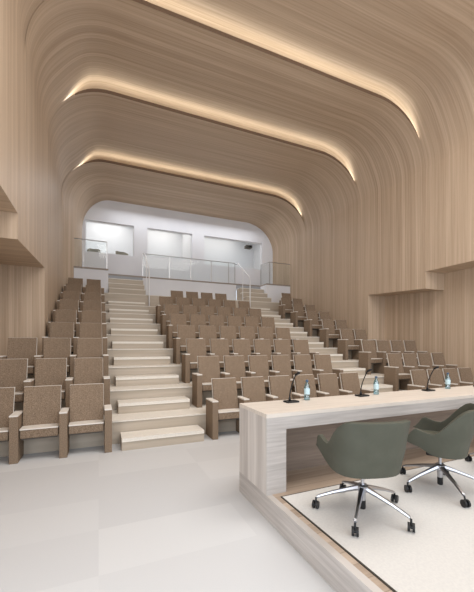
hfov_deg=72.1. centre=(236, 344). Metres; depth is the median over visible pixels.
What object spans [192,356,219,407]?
seat
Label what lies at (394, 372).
seat
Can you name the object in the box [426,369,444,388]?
seat
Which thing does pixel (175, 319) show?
seat
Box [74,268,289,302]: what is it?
wall
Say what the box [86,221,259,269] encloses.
wall
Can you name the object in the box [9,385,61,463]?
seat
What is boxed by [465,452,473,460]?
swivel chair
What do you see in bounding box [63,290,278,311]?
floor
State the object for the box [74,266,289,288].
floor
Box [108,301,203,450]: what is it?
staircase
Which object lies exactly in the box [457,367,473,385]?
seat
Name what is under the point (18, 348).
seat
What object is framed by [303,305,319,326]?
seat
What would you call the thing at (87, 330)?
seat
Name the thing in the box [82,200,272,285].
wall
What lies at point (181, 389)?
floor
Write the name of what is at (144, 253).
handrail
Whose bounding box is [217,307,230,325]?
seat
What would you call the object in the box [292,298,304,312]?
seat
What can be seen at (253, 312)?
seat
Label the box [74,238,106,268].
glass railing
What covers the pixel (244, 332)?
seat
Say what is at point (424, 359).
seat
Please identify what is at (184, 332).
seat
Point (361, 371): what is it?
staircase
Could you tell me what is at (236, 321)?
seat
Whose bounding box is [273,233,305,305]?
wall
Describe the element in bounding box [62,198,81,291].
wall
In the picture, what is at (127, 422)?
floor
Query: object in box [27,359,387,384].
floor
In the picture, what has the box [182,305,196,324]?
seat
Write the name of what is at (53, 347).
seat
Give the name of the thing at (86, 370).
seat
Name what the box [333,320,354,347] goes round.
seat
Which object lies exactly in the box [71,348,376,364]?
floor
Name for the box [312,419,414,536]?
swivel chair
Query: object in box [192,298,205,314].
seat
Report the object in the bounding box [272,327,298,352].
seat
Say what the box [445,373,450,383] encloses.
water bottle
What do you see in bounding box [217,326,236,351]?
seat
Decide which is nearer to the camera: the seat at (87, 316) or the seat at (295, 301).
the seat at (87, 316)
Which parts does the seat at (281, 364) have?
armrest, backrest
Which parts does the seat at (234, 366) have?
armrest, backrest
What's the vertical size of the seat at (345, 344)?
0.968 m
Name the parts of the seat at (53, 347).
armrest, backrest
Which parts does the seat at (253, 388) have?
armrest, backrest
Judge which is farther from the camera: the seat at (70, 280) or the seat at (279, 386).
the seat at (70, 280)
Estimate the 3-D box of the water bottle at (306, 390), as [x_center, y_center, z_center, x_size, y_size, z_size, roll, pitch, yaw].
[0.792,0.513,3.683,0.066,0.229,0.066,0,0,-23]
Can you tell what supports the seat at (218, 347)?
on the floor at (181, 389)
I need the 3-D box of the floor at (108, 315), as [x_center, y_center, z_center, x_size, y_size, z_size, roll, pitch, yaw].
[-1.012,0.339,11.913,9.740,2.662,0.929,0,0,-23]
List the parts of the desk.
panel, panel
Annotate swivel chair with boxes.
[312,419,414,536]
[400,403,473,507]
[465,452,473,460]
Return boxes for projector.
[244,243,251,248]
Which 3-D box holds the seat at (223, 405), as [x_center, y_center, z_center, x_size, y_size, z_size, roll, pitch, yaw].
[-0.225,1.086,5.653,0.560,0.968,0.420,0,0,-23]
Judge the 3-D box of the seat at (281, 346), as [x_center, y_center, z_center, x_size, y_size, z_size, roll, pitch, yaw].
[1.155,0.354,8.210,0.560,0.968,0.420,0,0,-23]
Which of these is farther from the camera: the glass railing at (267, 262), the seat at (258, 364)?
the glass railing at (267, 262)
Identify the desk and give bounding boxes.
[239,385,473,495]
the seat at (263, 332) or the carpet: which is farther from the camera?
the seat at (263, 332)
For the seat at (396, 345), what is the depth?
9.88 m
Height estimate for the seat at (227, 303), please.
0.968 m
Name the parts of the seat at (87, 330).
armrest, backrest, armrest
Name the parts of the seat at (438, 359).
backrest, armrest, armrest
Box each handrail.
[144,253,149,305]
[236,263,250,307]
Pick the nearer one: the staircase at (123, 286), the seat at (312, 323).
the seat at (312, 323)
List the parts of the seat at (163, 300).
armrest, backrest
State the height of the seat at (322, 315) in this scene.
0.968 m
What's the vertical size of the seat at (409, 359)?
0.968 m
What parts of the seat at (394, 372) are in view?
armrest, backrest, seat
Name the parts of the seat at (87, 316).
armrest, backrest, armrest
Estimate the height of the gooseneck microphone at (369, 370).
0.344 m
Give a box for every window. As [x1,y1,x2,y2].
[85,220,133,255]
[147,229,191,259]
[204,236,260,266]
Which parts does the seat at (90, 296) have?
backrest, armrest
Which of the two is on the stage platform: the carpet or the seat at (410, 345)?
the carpet
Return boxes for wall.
[0,0,61,355]
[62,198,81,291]
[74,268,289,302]
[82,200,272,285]
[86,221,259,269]
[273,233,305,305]
[306,143,473,380]
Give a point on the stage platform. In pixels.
(336, 570)
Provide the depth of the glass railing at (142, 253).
14.58 m
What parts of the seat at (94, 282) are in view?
backrest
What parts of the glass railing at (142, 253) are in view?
rail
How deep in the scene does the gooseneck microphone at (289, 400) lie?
3.51 m
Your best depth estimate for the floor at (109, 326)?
9.65 m
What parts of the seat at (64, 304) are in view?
backrest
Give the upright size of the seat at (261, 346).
0.968 m
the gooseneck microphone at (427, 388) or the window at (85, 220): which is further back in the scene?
the window at (85, 220)
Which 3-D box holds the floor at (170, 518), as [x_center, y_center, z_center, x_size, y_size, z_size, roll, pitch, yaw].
[3.092,1.620,2.184,11.600,0.100,9.600,0,0,-23]
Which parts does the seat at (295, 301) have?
backrest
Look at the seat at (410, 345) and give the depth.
10.10 m
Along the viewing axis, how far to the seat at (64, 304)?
8.84 m
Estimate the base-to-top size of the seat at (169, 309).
0.968 m
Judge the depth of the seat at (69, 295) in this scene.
9.68 m
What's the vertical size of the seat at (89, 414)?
0.968 m
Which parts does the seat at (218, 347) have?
backrest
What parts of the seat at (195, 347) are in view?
armrest, seat, backrest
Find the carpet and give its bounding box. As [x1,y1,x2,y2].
[283,456,473,591]
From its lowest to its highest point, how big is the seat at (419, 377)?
0.968 m
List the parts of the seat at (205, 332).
backrest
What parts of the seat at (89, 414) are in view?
armrest, seat, backrest, armrest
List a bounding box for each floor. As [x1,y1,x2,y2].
[0,389,404,456]
[0,431,335,591]
[14,373,399,411]
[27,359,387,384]
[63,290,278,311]
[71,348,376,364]
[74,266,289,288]
[105,304,289,318]
[106,313,302,326]
[106,323,316,336]
[106,334,332,348]
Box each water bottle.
[304,380,309,394]
[373,376,378,389]
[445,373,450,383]
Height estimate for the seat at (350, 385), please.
0.968 m
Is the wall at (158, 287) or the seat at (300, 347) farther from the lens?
the wall at (158, 287)
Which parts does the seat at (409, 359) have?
armrest, backrest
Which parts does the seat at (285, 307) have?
armrest, backrest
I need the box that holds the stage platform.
[239,438,473,591]
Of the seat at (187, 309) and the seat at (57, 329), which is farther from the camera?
the seat at (187, 309)
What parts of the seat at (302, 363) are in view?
armrest, backrest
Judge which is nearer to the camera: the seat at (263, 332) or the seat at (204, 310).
the seat at (263, 332)
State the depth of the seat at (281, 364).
7.24 m
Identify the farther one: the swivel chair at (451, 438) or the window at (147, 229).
the window at (147, 229)
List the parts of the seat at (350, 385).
armrest, backrest, armrest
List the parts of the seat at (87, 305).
armrest, backrest, armrest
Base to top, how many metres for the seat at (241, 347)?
0.968 m
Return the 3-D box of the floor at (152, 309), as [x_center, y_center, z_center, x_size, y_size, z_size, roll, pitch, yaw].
[-1.367,0.156,12.748,9.740,3.028,0.929,0,0,-23]
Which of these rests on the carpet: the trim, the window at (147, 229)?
the trim
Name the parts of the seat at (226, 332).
backrest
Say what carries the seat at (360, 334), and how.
on the floor at (114, 370)
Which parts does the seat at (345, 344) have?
armrest, backrest, seat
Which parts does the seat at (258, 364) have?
armrest, backrest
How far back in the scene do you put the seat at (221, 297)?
12.48 m
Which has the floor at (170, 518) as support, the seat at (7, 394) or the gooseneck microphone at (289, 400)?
the seat at (7, 394)
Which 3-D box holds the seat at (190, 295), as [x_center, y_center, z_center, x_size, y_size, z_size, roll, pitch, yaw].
[-1.664,-1.476,11.940,0.560,0.968,0.420,0,0,-23]
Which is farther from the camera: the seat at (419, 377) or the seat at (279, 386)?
the seat at (419, 377)
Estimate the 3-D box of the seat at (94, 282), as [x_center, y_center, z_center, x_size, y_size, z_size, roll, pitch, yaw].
[-5.056,-1.842,11.483,0.680,0.968,0.420,0,0,-23]
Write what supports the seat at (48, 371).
on the floor at (127, 422)
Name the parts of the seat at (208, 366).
armrest, seat, backrest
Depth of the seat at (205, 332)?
8.46 m
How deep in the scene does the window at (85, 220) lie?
14.16 m
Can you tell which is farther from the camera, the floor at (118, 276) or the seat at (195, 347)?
the floor at (118, 276)
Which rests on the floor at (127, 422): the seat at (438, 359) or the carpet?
the seat at (438, 359)
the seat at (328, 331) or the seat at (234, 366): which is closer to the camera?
the seat at (234, 366)
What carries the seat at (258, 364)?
on the floor at (127, 422)
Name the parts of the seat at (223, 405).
armrest, backrest, seat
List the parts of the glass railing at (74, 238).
rail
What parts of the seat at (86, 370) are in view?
armrest, backrest, armrest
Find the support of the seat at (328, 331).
on the floor at (112, 353)
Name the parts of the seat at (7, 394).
seat, backrest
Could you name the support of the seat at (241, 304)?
on the floor at (109, 326)
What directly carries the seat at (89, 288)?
on the floor at (108, 315)
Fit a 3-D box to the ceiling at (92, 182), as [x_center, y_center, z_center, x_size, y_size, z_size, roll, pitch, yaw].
[-1.928,-5.625,14.067,9.740,1.690,2.800,0,0,-23]
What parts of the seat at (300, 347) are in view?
armrest, backrest, armrest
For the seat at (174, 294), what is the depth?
11.81 m
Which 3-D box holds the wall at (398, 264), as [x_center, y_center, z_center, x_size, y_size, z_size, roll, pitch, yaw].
[6.100,-1.730,8.624,0.783,6.600,19.100,0,0,-23]
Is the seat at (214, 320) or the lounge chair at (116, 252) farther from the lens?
the lounge chair at (116, 252)
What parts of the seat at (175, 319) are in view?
armrest, backrest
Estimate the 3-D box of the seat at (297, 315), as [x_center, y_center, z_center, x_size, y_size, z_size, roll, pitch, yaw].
[2.408,-1.110,12.686,0.560,0.968,0.420,0,0,-23]
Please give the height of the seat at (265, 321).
0.968 m
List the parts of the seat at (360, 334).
armrest, backrest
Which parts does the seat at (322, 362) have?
armrest, backrest, armrest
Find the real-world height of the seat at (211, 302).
0.968 m
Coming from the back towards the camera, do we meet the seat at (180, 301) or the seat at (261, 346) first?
the seat at (180, 301)
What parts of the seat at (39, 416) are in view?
armrest, seat, backrest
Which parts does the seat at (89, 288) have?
backrest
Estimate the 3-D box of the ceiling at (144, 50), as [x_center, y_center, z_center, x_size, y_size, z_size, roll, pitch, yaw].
[1.701,-5.945,5.532,9.780,1.870,16.850,0,0,-23]
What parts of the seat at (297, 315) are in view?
armrest, backrest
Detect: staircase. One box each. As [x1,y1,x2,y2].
[108,278,145,294]
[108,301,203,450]
[237,288,270,301]
[254,308,392,392]
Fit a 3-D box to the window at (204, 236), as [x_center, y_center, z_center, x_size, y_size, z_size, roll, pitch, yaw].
[-0.198,-4.580,16.465,3.120,1.380,0.060,0,0,-23]
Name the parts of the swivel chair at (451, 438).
leg, leg, seat, leg, leg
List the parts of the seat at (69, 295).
backrest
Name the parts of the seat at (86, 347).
armrest, backrest, armrest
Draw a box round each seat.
[0,338,36,374]
[0,359,27,402]
[0,387,14,441]
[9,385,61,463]
[24,358,66,399]
[34,338,70,377]
[42,322,73,354]
[48,309,76,336]
[53,299,78,322]
[57,291,79,310]
[59,383,111,457]
[61,284,81,300]
[64,278,82,292]
[65,358,109,416]
[70,338,108,376]
[73,323,106,357]
[76,310,105,337]
[78,300,105,322]
[80,292,104,311]
[81,285,104,302]
[83,279,103,293]
[156,296,172,323]
[160,304,178,334]
[166,314,186,347]
[170,290,182,304]
[173,325,195,363]
[176,297,189,313]
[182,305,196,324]
[182,339,206,382]
[186,291,197,305]
[190,314,205,337]
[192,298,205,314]
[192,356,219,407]
[196,325,216,351]
[200,306,213,325]
[201,292,212,305]
[206,378,238,439]
[207,339,229,368]
[208,299,220,314]
[209,315,224,337]
[215,293,226,306]
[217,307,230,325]
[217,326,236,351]
[220,355,245,389]
[223,300,235,315]
[227,316,241,337]
[230,339,250,367]
[233,308,246,326]
[236,376,265,432]
[237,326,255,350]
[238,301,249,316]
[244,316,258,338]
[245,355,269,387]
[248,308,261,326]
[251,339,271,366]
[257,327,273,350]
[261,317,275,338]
[266,375,292,400]
[267,355,294,393]
[270,339,293,369]
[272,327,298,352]
[279,293,292,305]
[279,298,292,318]
[290,304,306,326]
[291,340,318,368]
[291,355,317,391]
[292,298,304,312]
[292,374,316,398]
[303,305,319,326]
[304,311,321,336]
[312,354,342,390]
[316,373,339,396]
[317,312,335,336]
[319,319,338,347]
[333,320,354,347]
[337,329,358,359]
[339,372,373,394]
[352,329,375,359]
[359,340,382,374]
[374,340,390,373]
[384,353,410,390]
[388,340,403,365]
[400,353,418,389]
[403,340,426,365]
[407,369,428,389]
[417,353,432,379]
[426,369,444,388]
[431,353,456,381]
[442,368,459,386]
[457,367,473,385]
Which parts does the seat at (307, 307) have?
backrest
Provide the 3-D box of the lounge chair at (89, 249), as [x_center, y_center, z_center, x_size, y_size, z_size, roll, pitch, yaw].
[-6.353,-3.839,14.435,0.555,0.923,0.520,0,0,-18]
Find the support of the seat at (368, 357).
on the floor at (181, 389)
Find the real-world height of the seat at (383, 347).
0.968 m
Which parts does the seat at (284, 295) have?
backrest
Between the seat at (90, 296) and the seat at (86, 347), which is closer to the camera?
the seat at (86, 347)
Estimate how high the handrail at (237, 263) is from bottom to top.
2.258 m
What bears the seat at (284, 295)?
on the floor at (152, 309)
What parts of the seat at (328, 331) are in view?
armrest, backrest, seat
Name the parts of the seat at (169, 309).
armrest, backrest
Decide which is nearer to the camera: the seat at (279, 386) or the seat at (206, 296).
the seat at (279, 386)
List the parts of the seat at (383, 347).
armrest, backrest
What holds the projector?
hanging from the ceiling
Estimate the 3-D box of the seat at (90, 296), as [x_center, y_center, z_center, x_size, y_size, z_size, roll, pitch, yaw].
[-4.346,-1.110,9.814,0.680,0.968,0.420,0,0,-23]
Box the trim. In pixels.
[281,456,472,591]
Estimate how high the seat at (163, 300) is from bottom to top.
0.968 m
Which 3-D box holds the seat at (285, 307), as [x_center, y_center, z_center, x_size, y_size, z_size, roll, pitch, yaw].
[2.054,-1.476,13.520,0.560,0.968,0.420,0,0,-23]
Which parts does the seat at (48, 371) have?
armrest, backrest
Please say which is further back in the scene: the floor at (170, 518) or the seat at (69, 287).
the seat at (69, 287)
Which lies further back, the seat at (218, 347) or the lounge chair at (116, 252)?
the lounge chair at (116, 252)
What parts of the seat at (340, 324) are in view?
armrest, backrest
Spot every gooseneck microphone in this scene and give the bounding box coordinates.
[283,371,299,402]
[354,369,371,396]
[421,366,438,390]
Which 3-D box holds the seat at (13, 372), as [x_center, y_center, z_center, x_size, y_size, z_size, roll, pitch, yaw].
[-3.689,0.720,5.165,0.572,0.968,0.420,0,0,-23]
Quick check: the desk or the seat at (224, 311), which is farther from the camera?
the seat at (224, 311)
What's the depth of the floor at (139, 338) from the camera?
8.84 m
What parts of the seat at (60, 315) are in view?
backrest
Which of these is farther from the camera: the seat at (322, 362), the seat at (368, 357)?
the seat at (368, 357)
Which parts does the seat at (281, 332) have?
backrest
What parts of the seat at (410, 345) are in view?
backrest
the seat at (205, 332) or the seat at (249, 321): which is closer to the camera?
the seat at (205, 332)
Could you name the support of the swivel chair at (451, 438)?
on the carpet
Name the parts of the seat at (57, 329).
armrest, backrest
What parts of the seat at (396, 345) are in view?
backrest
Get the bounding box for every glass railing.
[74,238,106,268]
[142,253,234,282]
[260,262,289,285]
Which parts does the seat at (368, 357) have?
armrest, backrest, seat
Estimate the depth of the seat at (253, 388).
5.96 m
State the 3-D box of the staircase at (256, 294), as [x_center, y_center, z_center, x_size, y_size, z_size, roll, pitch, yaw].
[0.787,-2.256,15.146,1.240,0.749,1.142,0,0,-23]
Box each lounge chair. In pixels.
[87,248,100,251]
[115,251,127,254]
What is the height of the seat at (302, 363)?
0.968 m
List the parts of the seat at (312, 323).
armrest, backrest, seat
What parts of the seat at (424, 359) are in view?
armrest, backrest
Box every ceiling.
[14,0,473,232]
[62,159,305,253]
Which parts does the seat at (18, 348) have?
backrest, seat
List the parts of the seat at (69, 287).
backrest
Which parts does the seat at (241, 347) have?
backrest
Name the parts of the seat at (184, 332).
armrest, seat, backrest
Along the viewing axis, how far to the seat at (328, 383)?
6.63 m
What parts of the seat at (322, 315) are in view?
armrest, backrest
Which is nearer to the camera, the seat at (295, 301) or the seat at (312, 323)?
the seat at (312, 323)
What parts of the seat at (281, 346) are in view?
backrest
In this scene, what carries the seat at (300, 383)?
on the floor at (170, 518)
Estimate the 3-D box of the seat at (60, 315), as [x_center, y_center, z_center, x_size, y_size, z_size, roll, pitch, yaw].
[-4.220,-0.378,7.896,0.572,0.968,0.420,0,0,-23]
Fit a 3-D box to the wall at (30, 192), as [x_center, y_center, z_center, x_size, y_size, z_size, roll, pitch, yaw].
[-3.638,-1.730,4.484,0.913,6.600,19.100,0,0,-23]
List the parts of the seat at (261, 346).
backrest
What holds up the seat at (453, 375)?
on the floor at (170, 518)
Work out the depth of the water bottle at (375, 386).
4.07 m
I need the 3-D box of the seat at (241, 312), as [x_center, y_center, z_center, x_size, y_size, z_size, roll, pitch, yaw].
[0.090,-0.744,10.714,0.560,0.968,0.420,0,0,-23]
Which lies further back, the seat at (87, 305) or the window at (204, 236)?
the window at (204, 236)
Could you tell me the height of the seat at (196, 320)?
0.968 m

